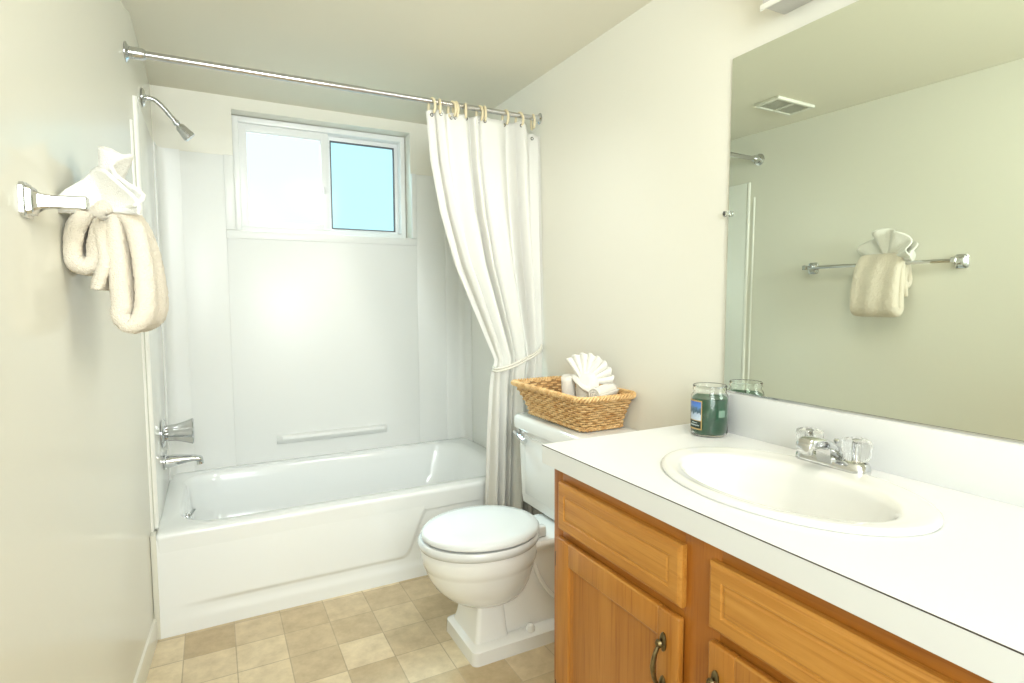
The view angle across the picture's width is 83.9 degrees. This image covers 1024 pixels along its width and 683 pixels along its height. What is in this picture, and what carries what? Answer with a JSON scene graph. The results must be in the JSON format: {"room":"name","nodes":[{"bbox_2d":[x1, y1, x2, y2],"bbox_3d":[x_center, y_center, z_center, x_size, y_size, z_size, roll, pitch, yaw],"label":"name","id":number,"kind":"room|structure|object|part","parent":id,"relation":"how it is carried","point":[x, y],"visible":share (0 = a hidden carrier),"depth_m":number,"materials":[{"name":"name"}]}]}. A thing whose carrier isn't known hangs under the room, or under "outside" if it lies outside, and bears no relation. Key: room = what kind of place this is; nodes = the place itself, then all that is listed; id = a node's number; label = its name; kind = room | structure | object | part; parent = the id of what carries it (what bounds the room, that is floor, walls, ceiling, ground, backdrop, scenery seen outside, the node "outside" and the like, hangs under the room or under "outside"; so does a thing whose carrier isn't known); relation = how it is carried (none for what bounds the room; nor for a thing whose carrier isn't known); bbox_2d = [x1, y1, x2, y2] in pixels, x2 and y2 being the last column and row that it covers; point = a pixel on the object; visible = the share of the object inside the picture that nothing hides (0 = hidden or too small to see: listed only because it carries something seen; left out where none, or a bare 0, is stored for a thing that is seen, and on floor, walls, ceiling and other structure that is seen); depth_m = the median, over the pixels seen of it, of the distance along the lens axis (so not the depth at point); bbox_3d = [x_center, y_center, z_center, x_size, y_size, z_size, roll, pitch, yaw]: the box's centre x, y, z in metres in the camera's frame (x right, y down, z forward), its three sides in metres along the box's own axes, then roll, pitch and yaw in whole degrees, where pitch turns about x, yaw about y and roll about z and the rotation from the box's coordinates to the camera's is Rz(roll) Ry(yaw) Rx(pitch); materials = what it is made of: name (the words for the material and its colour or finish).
{"room":"bathroom","nodes":[
{"label":"bathroom","id":0,"kind":"room"},
{"bbox_2d":[0,0,156,682],"bbox_3d":[-0.925,0.053,0.835,0.440,2.220,4.430,-2,5,-28],"label":"wall","id":1,"kind":"structure","parent":0,"point":[77,606],"depth_m":1.21,"materials":[{"name":"white paint"}]},
{"bbox_2d":[17,181,108,220],"bbox_3d":[-0.974,-0.277,1.355,0.095,0.062,0.735,-2,5,-24],"label":"towel bar","id":2,"kind":"object","parent":1,"relation":"attached to","point":[32,202],"visible":0.56,"depth_m":1.03,"materials":[{"name":"silver metal"}]},
{"bbox_2d":[57,146,145,215],"bbox_3d":[-0.943,-0.350,1.279,0.328,0.187,0.145,4,6,45],"label":"washcloth","id":3,"kind":"object","parent":2,"relation":"on","point":[107,182],"visible":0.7,"depth_m":1.22,"materials":[{"name":"white fabric"}]},
{"bbox_2d":[130,119,153,531],"bbox_3d":[-1.312,0.155,2.032,0.014,1.845,0.013,-2,5,-28],"label":"trim","id":4,"kind":"structure","parent":1,"relation":"attached to","point":[131,121],"depth_m":2.03,"materials":[{"name":"white"}]},
{"bbox_2d":[132,95,158,528],"bbox_3d":[-1.317,-0.084,2.046,0.018,1.549,0.017,-2,5,-28],"label":"trim","id":5,"kind":"structure","parent":1,"relation":"attached to","point":[134,98],"depth_m":2.06,"materials":[{"name":"white"}]},
{"bbox_2d":[133,619,157,682],"bbox_3d":[-0.618,1.143,0.570,0.010,0.082,3.346,-2,5,-24],"label":"baseboard","id":6,"kind":"structure","parent":1,"relation":"attached to","point":[143,669],"depth_m":1.88,"materials":[{"name":"white paint"}]},
{"bbox_2d":[150,531,160,639],"bbox_3d":[-1.290,0.884,2.065,0.018,0.386,0.052,-2,5,-28],"label":"trim","id":7,"kind":"structure","parent":1,"relation":"attached to","point":[154,533],"depth_m":2.04,"materials":[{"name":"white paint"}]},
{"bbox_2d":[141,87,194,140],"bbox_3d":[-1.379,-0.908,2.289,0.177,0.188,0.072,-2,5,-28],"label":"shower","id":8,"kind":"object","parent":1,"relation":"attached to","point":[187,134],"visible":1,"depth_m":2.29,"materials":[{"name":"silver metal"}]},
{"bbox_3d":[-1.401,-0.924,2.276,0.119,0.100,0.019,-2,5,-28],"label":"arm","id":9,"kind":"part","parent":8,"relation":"part of","materials":[{"name":"silver metal"}]},
{"bbox_2d":[123,41,541,123],"bbox_3d":[-0.591,-0.999,2.254,1.578,0.084,0.068,-2,5,-25],"label":"curtain rod","id":10,"kind":"object","parent":1,"relation":"attached to","point":[130,52],"visible":0.98,"depth_m":2.13,"materials":[{"name":"silver metal"}]},
{"bbox_2d":[427,97,435,113],"bbox_3d":[-0.334,-0.982,2.374,0.055,0.069,0.011,4,6,44],"label":"curtain ring","id":11,"kind":"object","parent":10,"relation":"hanging from","point":[432,98],"visible":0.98,"depth_m":2.36,"materials":[{"name":"beige plastic"}]},
{"bbox_2d":[437,98,441,113],"bbox_3d":[-0.304,-0.983,2.388,0.011,0.069,0.055,-1,4,-16],"label":"curtain ring","id":12,"kind":"object","parent":10,"relation":"hanging from","point":[439,107],"visible":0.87,"depth_m":2.37,"materials":[{"name":"beige plastic"}]},
{"bbox_2d":[447,100,456,117],"bbox_3d":[-0.254,-0.984,2.411,0.055,0.069,0.011,3,5,37],"label":"curtain ring","id":13,"kind":"object","parent":10,"relation":"hanging from","point":[454,102],"visible":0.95,"depth_m":2.40,"materials":[{"name":"beige plastic"}]},
{"bbox_2d":[452,101,459,116],"bbox_3d":[-0.239,-0.984,2.417,0.011,0.069,0.055,-3,5,-36],"label":"curtain ring","id":14,"kind":"object","parent":10,"relation":"hanging from","point":[457,103],"visible":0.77,"depth_m":2.40,"materials":[{"name":"beige plastic"}]},
{"bbox_2d":[464,103,466,117],"bbox_3d":[-0.198,-0.985,2.436,0.011,0.069,0.055,-1,4,-8],"label":"curtain ring","id":15,"kind":"object","parent":10,"relation":"hanging from","point":[465,104],"visible":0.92,"depth_m":2.41,"materials":[{"name":"beige plastic"}]},
{"bbox_2d":[475,105,483,120],"bbox_3d":[-0.141,-0.986,2.463,0.011,0.069,0.055,-4,6,-42],"label":"curtain ring","id":16,"kind":"object","parent":10,"relation":"hanging from","point":[480,106],"visible":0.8,"depth_m":2.45,"materials":[{"name":"beige plastic"}]},
{"bbox_2d":[426,110,542,514],"bbox_3d":[-0.104,0.011,2.527,0.527,1.979,0.114,-2,5,-21],"label":"shower curtain","id":17,"kind":"object","parent":10,"relation":"hanging from","point":[486,174],"visible":0.74,"depth_m":2.53,"materials":[{"name":"white fabric"}]},
{"bbox_2d":[492,344,541,371],"bbox_3d":[0.030,0.070,2.571,0.263,0.120,0.118,-2,5,-28],"label":"tieback","id":18,"kind":"object","parent":17,"relation":"attached to","point":[539,350],"visible":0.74,"depth_m":2.51,"materials":[{"name":"beige fabric"}]},
{"bbox_2d":[483,106,486,120],"bbox_3d":[-0.121,-0.987,2.472,0.011,0.069,0.055,-2,5,-22],"label":"curtain ring","id":19,"kind":"object","parent":10,"relation":"hanging from","point":[485,108],"visible":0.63,"depth_m":2.45,"materials":[{"name":"beige plastic"}]},
{"bbox_2d":[501,109,509,125],"bbox_3d":[-0.029,-0.989,2.514,0.011,0.069,0.055,-4,5,-38],"label":"curtain ring","id":20,"kind":"object","parent":10,"relation":"hanging from","point":[506,110],"visible":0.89,"depth_m":2.50,"materials":[{"name":"beige plastic"}]},
{"bbox_2d":[514,112,523,124],"bbox_3d":[0.033,-0.990,2.542,0.055,0.069,0.011,3,6,40],"label":"curtain ring","id":21,"kind":"object","parent":10,"relation":"hanging from","point":[521,113],"visible":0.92,"depth_m":2.53,"materials":[{"name":"beige plastic"}]},
{"bbox_2d":[530,114,535,129],"bbox_3d":[0.094,-0.991,2.570,0.011,0.069,0.055,-2,4,-18],"label":"curtain ring","id":22,"kind":"object","parent":10,"relation":"hanging from","point":[534,117],"visible":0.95,"depth_m":2.55,"materials":[{"name":"beige plastic"}]},
{"bbox_2d":[62,199,168,333],"bbox_3d":[-0.916,-0.173,1.332,0.180,0.306,0.217,-2,5,-28],"label":"hand towel","id":23,"kind":"object","parent":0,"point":[122,255],"visible":0.94,"depth_m":1.25,"materials":[{"name":"beige fabric"}]},
{"bbox_2d":[150,85,432,237],"bbox_3d":[-1.025,-0.118,3.167,1.565,2.220,0.200,-2,5,-28],"label":"wall","id":24,"kind":"structure","parent":0,"point":[207,115],"depth_m":2.81,"materials":[{"name":"white paint"}]},
{"bbox_2d":[137,100,493,529],"bbox_3d":[-0.796,-0.131,2.731,1.562,1.564,0.780,-2,5,-28],"label":"tub surround","id":25,"kind":"object","parent":24,"relation":"attached to","point":[276,346],"visible":0.73,"depth_m":2.99,"materials":[{"name":"white plastic"}]},
{"bbox_3d":[-1.492,-0.102,2.385,0.008,1.564,0.745,-2,5,-28],"label":"panel","id":26,"kind":"part","parent":25,"relation":"part of","materials":[{"name":"white plastic"}]},
{"bbox_2d":[161,418,193,447],"bbox_3d":[-1.402,0.381,2.391,0.116,0.116,0.116,-2,5,-28],"label":"tub valve","id":27,"kind":"object","parent":25,"relation":"attached to","point":[183,431],"visible":1,"depth_m":2.37,"materials":[{"name":"silver metal"}]},
{"bbox_2d":[163,454,203,469],"bbox_3d":[-1.387,0.499,2.408,0.149,0.064,0.064,-2,5,-28],"label":"tub spout","id":28,"kind":"object","parent":25,"relation":"attached to","point":[169,461],"visible":1,"depth_m":2.38,"materials":[{"name":"silver metal"}]},
{"bbox_3d":[-0.972,-0.153,3.073,1.552,1.560,0.010,-2,5,-28],"label":"panel","id":29,"kind":"part","parent":25,"relation":"part of","materials":[{"name":"white plastic"}]},
{"bbox_3d":[-0.108,-0.161,3.092,0.008,1.564,0.779,-2,5,-28],"label":"panel","id":30,"kind":"part","parent":25,"relation":"part of","materials":[{"name":"white plastic"}]},
{"bbox_2d":[231,115,405,237],"bbox_3d":[-1.040,-0.873,3.146,0.898,0.584,0.127,-2,5,-28],"label":"window","id":31,"kind":"structure","parent":24,"relation":"in","point":[241,125],"depth_m":3.10,"materials":[{"name":"white plastic"}]},
{"bbox_3d":[-1.207,-0.860,3.034,0.446,0.532,0.033,-2,5,-28],"label":"sliding sash","id":32,"kind":"part","parent":31,"relation":"part of","materials":[{"name":"white glass"}]},
{"bbox_2d":[328,136,397,233],"bbox_3d":[-0.855,-0.879,3.265,0.412,0.532,0.030,-2,5,-28],"label":"window pane","id":33,"kind":"object","parent":31,"relation":"attached to","point":[331,139],"depth_m":3.27,"materials":[{"name":"blue glass"}]},
{"bbox_2d":[146,575,553,682],"bbox_3d":[-0.197,1.169,1.299,2.173,0.080,4.430,-2,5,-28],"label":"floor","id":34,"kind":"structure","parent":0,"point":[396,632],"depth_m":2.00,"materials":[{"name":"tile"}]},
{"bbox_2d":[156,438,485,638],"bbox_3d":[-0.776,0.830,2.773,1.556,0.386,0.833,-2,5,-28],"label":"bathtub","id":35,"kind":"object","parent":34,"relation":"on","point":[239,542],"visible":0.73,"depth_m":2.39,"materials":[{"name":"white ceramic"}]},
{"bbox_3d":[-1.329,0.709,2.363,0.035,0.039,0.016,-2,5,-28],"label":"trip lever","id":36,"kind":"part","parent":35,"relation":"part of","materials":[{"name":"silver metal"}]},
{"bbox_2d":[156,438,485,553],"bbox_3d":[-0.776,0.794,2.771,1.556,0.314,0.833,-2,5,-28],"label":"basin","id":37,"kind":"object","parent":35,"relation":"in","point":[380,500],"depth_m":2.59,"materials":[{"name":"white ceramic"}]},
{"bbox_2d":[418,412,636,666],"bbox_3d":[0.011,0.693,2.119,0.757,0.746,0.524,-2,5,-28],"label":"toilet","id":38,"kind":"object","parent":34,"relation":"on","point":[496,562],"visible":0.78,"depth_m":1.98,"materials":[{"name":"white ceramic"}]},
{"bbox_3d":[-0.116,0.686,2.015,0.435,0.032,0.382,-2,5,-28],"label":"seat","id":39,"kind":"part","parent":38,"relation":"part of","materials":[{"name":"white plastic"}]},
{"bbox_3d":[-0.107,0.670,2.019,0.429,0.063,0.372,-2,5,-28],"label":"lid","id":40,"kind":"part","parent":38,"relation":"part of","materials":[{"name":"white plastic"}]},
{"bbox_3d":[0.032,0.386,2.319,0.029,0.042,0.108,-2,4,-20],"label":"flush handle","id":41,"kind":"part","parent":38,"relation":"part of","materials":[{"name":"silver metal"}]},
{"bbox_3d":[0.237,0.526,2.227,0.237,0.318,0.490,-2,5,-28],"label":"tank","id":42,"kind":"part","parent":38,"relation":"part of","materials":[{"name":"white ceramic"}]},
{"bbox_2d":[511,376,635,431],"bbox_3d":[0.221,0.238,2.210,0.266,0.139,0.537,-2,5,-28],"label":"wicker basket","id":43,"kind":"object","parent":38,"relation":"on","point":[544,398],"visible":0.88,"depth_m":2.06,"materials":[{"name":"wicker"}]},
{"bbox_2d":[561,374,575,395],"bbox_3d":[0.218,0.209,2.171,0.052,0.171,0.081,2,5,25],"label":"rolled towel","id":44,"kind":"object","parent":43,"relation":"in","point":[567,383],"visible":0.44,"depth_m":2.14,"materials":[{"name":"white fabric"}]},
{"bbox_2d":[565,353,614,396],"bbox_3d":[0.293,0.173,2.122,0.142,0.264,0.134,-2,5,-28],"label":"towel","id":45,"kind":"object","parent":43,"relation":"in","point":[591,371],"visible":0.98,"depth_m":2.10,"materials":[{"name":"white fabric"}]},
{"bbox_2d":[588,383,618,396],"bbox_3d":[0.336,0.184,2.074,0.056,0.055,0.133,3,5,40],"label":"rolled towel","id":46,"kind":"object","parent":43,"relation":"in","point":[608,388],"visible":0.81,"depth_m":2.05,"materials":[{"name":"white fabric"}]},
{"bbox_3d":[0.233,0.341,2.211,0.253,0.058,0.524,-2,5,-28],"label":"tank lid","id":47,"kind":"part","parent":38,"relation":"part of","materials":[{"name":"white ceramic"}]},
{"bbox_2d":[554,469,992,682],"bbox_3d":[0.609,0.747,1.156,0.590,0.775,1.189,-2,5,-28],"label":"vanity cabinet","id":48,"kind":"object","parent":34,"relation":"on","point":[639,598],"visible":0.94,"depth_m":1.12,"materials":[{"name":"brown wood"}]},
{"bbox_3d":[0.230,0.770,1.336,0.010,0.363,0.334,-2,5,-28],"label":"panel","id":49,"kind":"part","parent":48,"relation":"part of","materials":[{"name":"brown wood"}]},
{"bbox_3d":[0.230,0.770,1.336,0.018,0.481,0.452,-2,5,-28],"label":"cabinet door","id":50,"kind":"part","parent":48,"relation":"part of","materials":[{"name":"brown wood"}]},
{"bbox_3d":[0.230,0.445,1.308,0.018,0.127,0.446,-2,5,-28],"label":"drawer","id":51,"kind":"part","parent":48,"relation":"part of","materials":[{"name":"brown wood"}]},
{"bbox_3d":[0.246,0.517,1.324,0.017,0.048,0.441,-2,5,-28],"label":"rail","id":52,"kind":"part","parent":48,"relation":"part of","materials":[{"name":"brown wood"}]},
{"bbox_3d":[0.245,0.371,1.313,0.017,0.045,0.441,-2,5,-28],"label":"rail","id":53,"kind":"part","parent":48,"relation":"part of","materials":[{"name":"brown wood"}]},
{"bbox_3d":[0.293,0.655,1.151,0.033,0.132,0.018,-2,5,-28],"label":"pull handle","id":54,"kind":"part","parent":48,"relation":"part of","materials":[{"name":"gold metal"}]},
{"bbox_3d":[0.356,0.663,1.031,0.033,0.132,0.018,-2,5,-28],"label":"pull handle","id":55,"kind":"part","parent":48,"relation":"part of","materials":[{"name":"gold metal"}]},
{"bbox_3d":[0.476,0.804,0.869,0.018,0.481,0.459,-2,5,-28],"label":"cabinet door","id":56,"kind":"part","parent":48,"relation":"part of","materials":[{"name":"brown wood"}]},
{"bbox_3d":[0.524,0.554,0.796,0.017,0.048,0.574,-2,5,-28],"label":"rail","id":57,"kind":"part","parent":48,"relation":"part of","materials":[{"name":"brown wood"}]},
{"bbox_2d":[542,392,1023,682],"bbox_3d":[0.622,0.275,1.127,0.569,0.167,1.244,-2,5,-28],"label":"countertop","id":58,"kind":"structure","parent":48,"relation":"on","point":[955,592],"depth_m":0.99,"materials":[{"name":"white laminate"}]},
{"bbox_2d":[690,382,728,437],"bbox_3d":[0.571,0.196,1.647,0.106,0.144,0.105,-2,5,-28],"label":"jar candle","id":59,"kind":"object","parent":58,"relation":"on","point":[709,408],"visible":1,"depth_m":1.61,"materials":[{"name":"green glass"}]},
{"bbox_2d":[691,400,700,420],"bbox_3d":[0.524,0.197,1.629,0.005,0.053,0.043,-2,5,-22],"label":"picture","id":60,"kind":"object","parent":59,"relation":"on","point":[695,404],"depth_m":1.62},
{"bbox_2d":[661,447,943,536],"bbox_3d":[0.570,0.362,1.210,0.406,0.144,0.578,-2,5,-28],"label":"sink","id":61,"kind":"object","parent":58,"relation":"in","point":[777,486],"visible":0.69,"depth_m":1.23,"materials":[{"name":"white ceramic"}]},
{"bbox_2d":[795,427,873,474],"bbox_3d":[0.701,0.250,1.290,0.137,0.079,0.174,-2,5,-28],"label":"sink faucet","id":62,"kind":"object","parent":58,"relation":"on","point":[854,454],"visible":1,"depth_m":1.26,"materials":[{"name":"silver metal"}]},
{"bbox_3d":[0.708,0.231,1.355,0.062,0.050,0.062,-2,5,-28],"label":"knob","id":63,"kind":"part","parent":62,"relation":"part of","materials":[{"name":"white plastic"}]},
{"bbox_3d":[0.696,0.245,1.287,0.126,0.069,0.044,-2,5,-28],"label":"spout","id":64,"kind":"part","parent":62,"relation":"part of","materials":[{"name":"silver metal"}]},
{"bbox_3d":[0.734,0.274,1.309,0.056,0.028,0.172,-2,5,-28],"label":"plate","id":65,"kind":"part","parent":62,"relation":"part of","materials":[{"name":"silver metal"}]},
{"bbox_3d":[0.748,0.238,1.314,0.014,0.030,0.014,-2,5,-28],"label":"lift rod","id":66,"kind":"part","parent":62,"relation":"part of","materials":[{"name":"silver metal"}]},
{"bbox_3d":[0.760,0.238,1.257,0.062,0.050,0.062,-2,5,-28],"label":"knob","id":67,"kind":"part","parent":62,"relation":"part of","materials":[{"name":"white plastic"}]},
{"bbox_3d":[0.473,0.477,0.848,0.018,0.127,0.457,-2,5,-28],"label":"drawer","id":68,"kind":"part","parent":48,"relation":"part of","materials":[{"name":"brown wood"}]},
{"bbox_3d":[0.523,0.408,0.785,0.017,0.045,0.574,-2,5,-28],"label":"rail","id":69,"kind":"part","parent":48,"relation":"part of","materials":[{"name":"brown wood"}]},
{"bbox_2d":[121,0,651,124],"bbox_3d":[-0.209,-1.135,1.129,2.173,0.100,4.430,-2,5,-28],"label":"ceiling","id":70,"kind":"structure","parent":0,"point":[471,52],"depth_m":2.23,"materials":[{"name":"beige paint"}]},
{"bbox_2d":[484,0,858,513],"bbox_3d":[0.705,-0.018,1.691,0.120,2.220,4.430,-2,5,-28],"label":"wall","id":71,"kind":"structure","parent":0,"point":[634,130],"depth_m":1.98,"materials":[{"name":"white paint"}]},
{"bbox_2d":[760,0,812,13],"bbox_3d":[0.815,-0.889,1.077,0.188,0.152,0.821,-2,5,-28],"label":"vanity light","id":72,"kind":"object","parent":71,"relation":"attached to","point":[780,6],"visible":1,"depth_m":1.43,"materials":[{"name":"ceramic"}]},
{"bbox_3d":[0.823,-0.821,1.086,0.004,0.014,0.821,-2,5,-28],"label":"trim","id":73,"kind":"part","parent":72,"relation":"part of","materials":[{"name":"white"}]},
{"bbox_2d":[723,0,1023,444],"bbox_3d":[0.887,-0.294,1.168,0.020,0.958,1.141,-2,5,-28],"label":"wall mirror","id":74,"kind":"object","parent":71,"relation":"attached to","point":[875,255],"visible":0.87,"depth_m":1.27,"materials":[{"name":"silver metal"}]},
{"bbox_2d":[727,392,1023,507],"bbox_3d":[0.889,0.242,1.206,0.022,0.116,1.140,-2,5,-28],"label":"backsplash","id":75,"kind":"structure","parent":71,"relation":"attached to","point":[993,469],"depth_m":1.23,"materials":[{"name":"white laminate"}]}
]}

